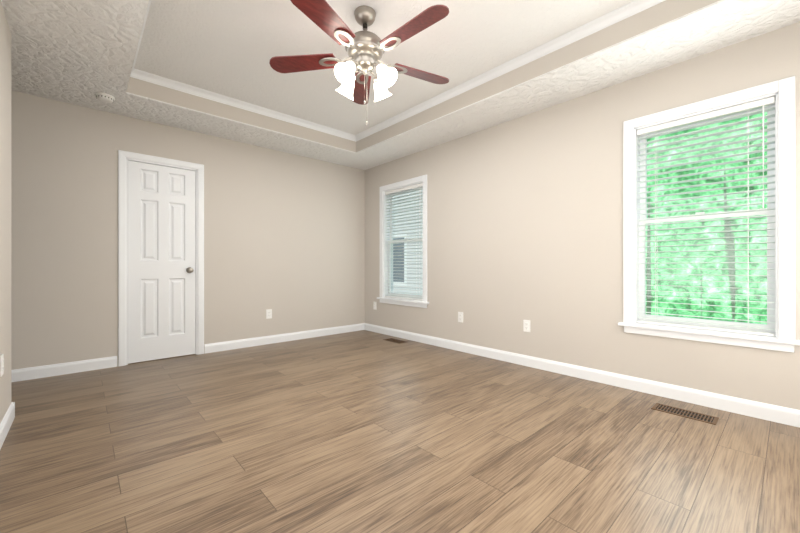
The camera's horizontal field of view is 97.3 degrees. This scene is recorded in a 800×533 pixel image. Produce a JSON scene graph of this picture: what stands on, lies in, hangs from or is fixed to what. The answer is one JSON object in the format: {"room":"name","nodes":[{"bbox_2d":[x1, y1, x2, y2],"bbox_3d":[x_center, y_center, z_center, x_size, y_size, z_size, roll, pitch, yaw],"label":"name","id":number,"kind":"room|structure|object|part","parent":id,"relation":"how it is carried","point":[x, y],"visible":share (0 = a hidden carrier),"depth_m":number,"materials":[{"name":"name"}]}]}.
{"room":"empty bedroom","nodes":[
{"label":"empty bedroom","id":0,"kind":"room"},
{"bbox_2d":[0,0,10,422],"bbox_3d":[-1.170,-0.420,0.675,0.160,2.780,4.090,0,0,-42],"label":"wall","id":1,"kind":"structure","parent":0,"point":[5,207],"depth_m":2.08,"materials":[{"name":"paint"}]},
{"bbox_2d":[0,354,3,376],"bbox_3d":[-2.219,0.550,1.964,0.008,0.116,0.072,0,0,-42],"label":"electrical outlet","id":2,"kind":"object","parent":1,"relation":"attached to","point":[1,364],"visible":1,"depth_m":1.95,"materials":[{"name":"white plastic"}]},
{"bbox_2d":[0,402,14,448],"bbox_3d":[-1.164,0.919,0.798,0.014,0.102,3.944,0,0,-42],"label":"baseboard","id":3,"kind":"structure","parent":1,"relation":"attached to","point":[7,421],"depth_m":2.04,"materials":[{"name":"white wood"}]},
{"bbox_2d":[11,90,364,369],"bbox_3d":[-2.400,-0.420,3.842,5.177,2.780,0.160,0,0,-42],"label":"wall","id":4,"kind":"structure","parent":0,"point":[284,236],"depth_m":3.77,"materials":[{"name":"paint"}]},
{"bbox_2d":[11,356,116,381],"bbox_3d":[-3.444,0.919,2.783,1.887,0.102,0.014,0,0,-42],"label":"baseboard","id":5,"kind":"structure","parent":4,"relation":"attached to","point":[37,372],"depth_m":3.15,"materials":[{"name":"white wood"}]},
{"bbox_2d":[118,150,203,365],"bbox_3d":[-2.514,-0.081,3.728,0.747,2.102,0.178,0,0,-42],"label":"door frame","id":6,"kind":"structure","parent":4,"relation":"attached to","point":[124,157],"depth_m":3.47,"materials":[{"name":"white wood"}]},
{"bbox_2d":[128,160,195,363],"bbox_3d":[-2.485,-0.044,3.697,0.591,2.013,0.035,0,0,-42],"label":"door","id":7,"kind":"structure","parent":4,"relation":"in","point":[161,260],"depth_m":3.67,"materials":[{"name":"white paint"}]},
{"bbox_2d":[186,267,193,272],"bbox_3d":[-2.274,0.040,3.817,0.066,0.066,0.068,0,0,-42],"label":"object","id":8,"kind":"structure","parent":7,"relation":"attached to","point":[189,270],"depth_m":3.80,"materials":[{"name":"silver metal"}]},
{"bbox_2d":[266,309,271,318],"bbox_3d":[-1.640,0.595,4.412,0.072,0.116,0.008,0,0,-42],"label":"electrical outlet","id":9,"kind":"object","parent":4,"relation":"attached to","point":[268,313],"visible":1,"depth_m":4.41,"materials":[{"name":"white plastic"}]},
{"bbox_2d":[204,323,363,353],"bbox_3d":[-1.368,0.919,4.655,2.182,0.102,0.014,0,0,-42],"label":"baseboard","id":10,"kind":"structure","parent":4,"relation":"attached to","point":[250,342],"depth_m":4.48,"materials":[{"name":"white wood"}]},
{"bbox_2d":[134,0,633,134],"bbox_3d":[-0.185,-1.720,2.391,2.378,0.060,3.800,0,0,-42],"label":"ceiling","id":11,"kind":"structure","parent":0,"point":[230,48],"depth_m":2.68,"materials":[{"name":"white paint"}]},
{"bbox_2d":[269,0,448,124],"bbox_3d":[-0.194,-1.323,2.324,1.279,0.733,1.247,0,0,-42],"label":"ceiling fan","id":12,"kind":"object","parent":11,"relation":"hanging from","point":[365,49],"visible":1,"depth_m":2.28,"materials":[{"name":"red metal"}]},
{"bbox_3d":[-0.233,-1.485,2.349,0.264,0.410,0.264,0,0,-42],"label":"motor","id":13,"kind":"part","parent":12,"relation":"part of","materials":[{"name":"silver metal"}]},
{"bbox_2d":[0,330,799,532],"bbox_3d":[-0.678,1.020,1.934,5.177,0.100,5.300,0,0,-42],"label":"floor","id":14,"kind":"structure","parent":0,"point":[363,431],"depth_m":1.85,"materials":[{"name":"brown wood"}]},
{"bbox_2d":[383,338,406,343],"bbox_3d":[-0.061,0.968,4.591,0.150,0.004,0.330,0,0,-42],"label":"floor vent","id":15,"kind":"object","parent":14,"relation":"in","point":[395,340],"visible":1,"depth_m":4.60,"materials":[{"name":"brown metal"}]},
{"bbox_2d":[651,403,718,424],"bbox_3d":[1.876,0.968,2.325,0.150,0.004,0.330,0,0,-42],"label":"floor vent","id":16,"kind":"object","parent":14,"relation":"in","point":[710,419],"visible":1,"depth_m":2.32,"materials":[{"name":"brown metal"}]},
{"bbox_2d":[1,0,799,169],"bbox_3d":[-0.678,-1.615,1.934,5.177,0.270,5.300,0,0,-42],"label":"ceiling","id":17,"kind":"structure","parent":0,"point":[79,52],"depth_m":2.70,"materials":[{"name":"white paint"}]},
{"bbox_2d":[95,92,114,102],"bbox_3d":[-2.561,-1.459,3.055,0.136,0.042,0.136,0,0,-42],"label":"smoke detector","id":18,"kind":"object","parent":17,"relation":"attached to","point":[104,97],"visible":1,"depth_m":3.02,"materials":[{"name":"white plastic"}]},
{"bbox_2d":[130,0,151,77],"bbox_3d":[-1.050,-1.660,1.612,0.050,0.060,3.800,0,0,-42],"label":"crown molding","id":19,"kind":"structure","parent":17,"relation":"attached to","point":[134,72],"depth_m":2.66,"materials":[{"name":"white wood"}]},
{"bbox_2d":[134,70,353,140],"bbox_3d":[-1.444,-1.660,3.781,2.250,0.060,0.050,0,0,-42],"label":"crown molding","id":20,"kind":"structure","parent":17,"relation":"attached to","point":[145,76],"depth_m":3.57,"materials":[{"name":"white wood"}]},
{"bbox_2d":[354,0,665,141],"bbox_3d":[0.679,-1.660,3.171,0.050,0.060,3.800,0,0,-42],"label":"crown molding","id":21,"kind":"structure","parent":17,"relation":"attached to","point":[634,7],"depth_m":2.80,"materials":[{"name":"white wood"}]},
{"bbox_2d":[365,22,799,409],"bbox_3d":[1.185,-0.420,3.614,0.160,2.780,5.300,0,0,-42],"label":"wall","id":22,"kind":"structure","parent":0,"point":[525,217],"depth_m":3.17,"materials":[{"name":"paint"}]},
{"bbox_2d":[373,302,376,309],"bbox_3d":[-0.372,0.580,5.213,0.008,0.116,0.072,0,0,-42],"label":"electrical outlet","id":23,"kind":"object","parent":22,"relation":"attached to","point":[374,305],"visible":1,"depth_m":5.20,"materials":[{"name":"white plastic"}]},
{"bbox_2d":[377,174,428,307],"bbox_3d":[0.071,-0.316,4.811,0.208,1.680,1.002,0,0,-42],"label":"window","id":24,"kind":"structure","parent":22,"relation":"in","point":[387,241],"depth_m":4.86,"materials":[{"name":"white"}]},
{"bbox_3d":[0.060,-0.316,4.801,0.052,1.513,0.770,0,0,-42],"label":"window blind rails","id":25,"kind":"part","parent":24,"relation":"part of","materials":[{"name":"white plastic"}]},
{"bbox_2d":[419,188,419,298],"bbox_3d":[0.238,-0.303,4.573,0.043,1.457,0.098,0,0,-3],"label":"blind cord","id":26,"kind":"object","parent":24,"relation":"hanging from","point":[419,249],"visible":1,"depth_m":4.51,"materials":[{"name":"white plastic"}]},
{"bbox_2d":[458,312,462,321],"bbox_3d":[0.693,0.580,4.032,0.008,0.116,0.072,0,0,-42],"label":"electrical outlet","id":27,"kind":"object","parent":22,"relation":"attached to","point":[460,316],"visible":1,"depth_m":4.03,"materials":[{"name":"white plastic"}]},
{"bbox_2d":[523,320,529,331],"bbox_3d":[1.235,0.580,3.430,0.008,0.116,0.072,0,0,-42],"label":"electrical outlet","id":28,"kind":"object","parent":22,"relation":"attached to","point":[526,325],"visible":1,"depth_m":3.43,"materials":[{"name":"white plastic"}]},
{"bbox_2d":[364,323,799,427],"bbox_3d":[1.120,0.919,3.555,0.014,0.102,4.980,0,0,-42],"label":"baseboard","id":29,"kind":"structure","parent":22,"relation":"attached to","point":[773,413],"depth_m":2.79,"materials":[{"name":"white wood"}]},
{"bbox_2d":[618,76,799,352],"bbox_3d":[2.140,-0.316,2.517,0.208,1.680,0.973,0,0,-42],"label":"window","id":30,"kind":"structure","parent":22,"relation":"in","point":[778,212],"depth_m":2.43,"materials":[{"name":"white"}]},
{"bbox_2d":[644,131,655,321],"bbox_3d":[1.933,-0.303,2.697,0.094,1.457,0.043,0,0,9],"label":"blind cord","id":31,"kind":"object","parent":30,"relation":"hanging from","point":[655,131],"depth_m":2.67,"materials":[{"name":"white fabric"}]},
{"bbox_3d":[2.129,-0.316,2.507,0.052,1.513,0.741,0,0,-42],"label":"window blind rails","id":32,"kind":"part","parent":30,"relation":"part of","materials":[{"name":"white plastic"}]},
{"bbox_3d":[2.181,-0.328,2.554,0.037,1.421,0.677,0,0,-42],"label":"glass","id":33,"kind":"part","parent":30,"relation":"part of","materials":[{"name":"clear glass"}]},
{"bbox_2d":[748,105,763,329],"bbox_3d":[2.298,-0.303,2.289,0.043,1.457,0.098,0,0,-3],"label":"blind cord","id":34,"kind":"object","parent":30,"relation":"hanging from","point":[748,206],"depth_m":2.34,"materials":[{"name":"white fabric"}]},
{"label":"outside","id":35,"kind":"structure","parent":0,"visible":0},
{"bbox_2d":[393,112,766,323],"bbox_3d":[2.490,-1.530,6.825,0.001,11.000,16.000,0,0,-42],"label":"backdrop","id":36,"kind":"structure","parent":35,"point":[405,271],"depth_m":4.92,"materials":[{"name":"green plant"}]}
]}

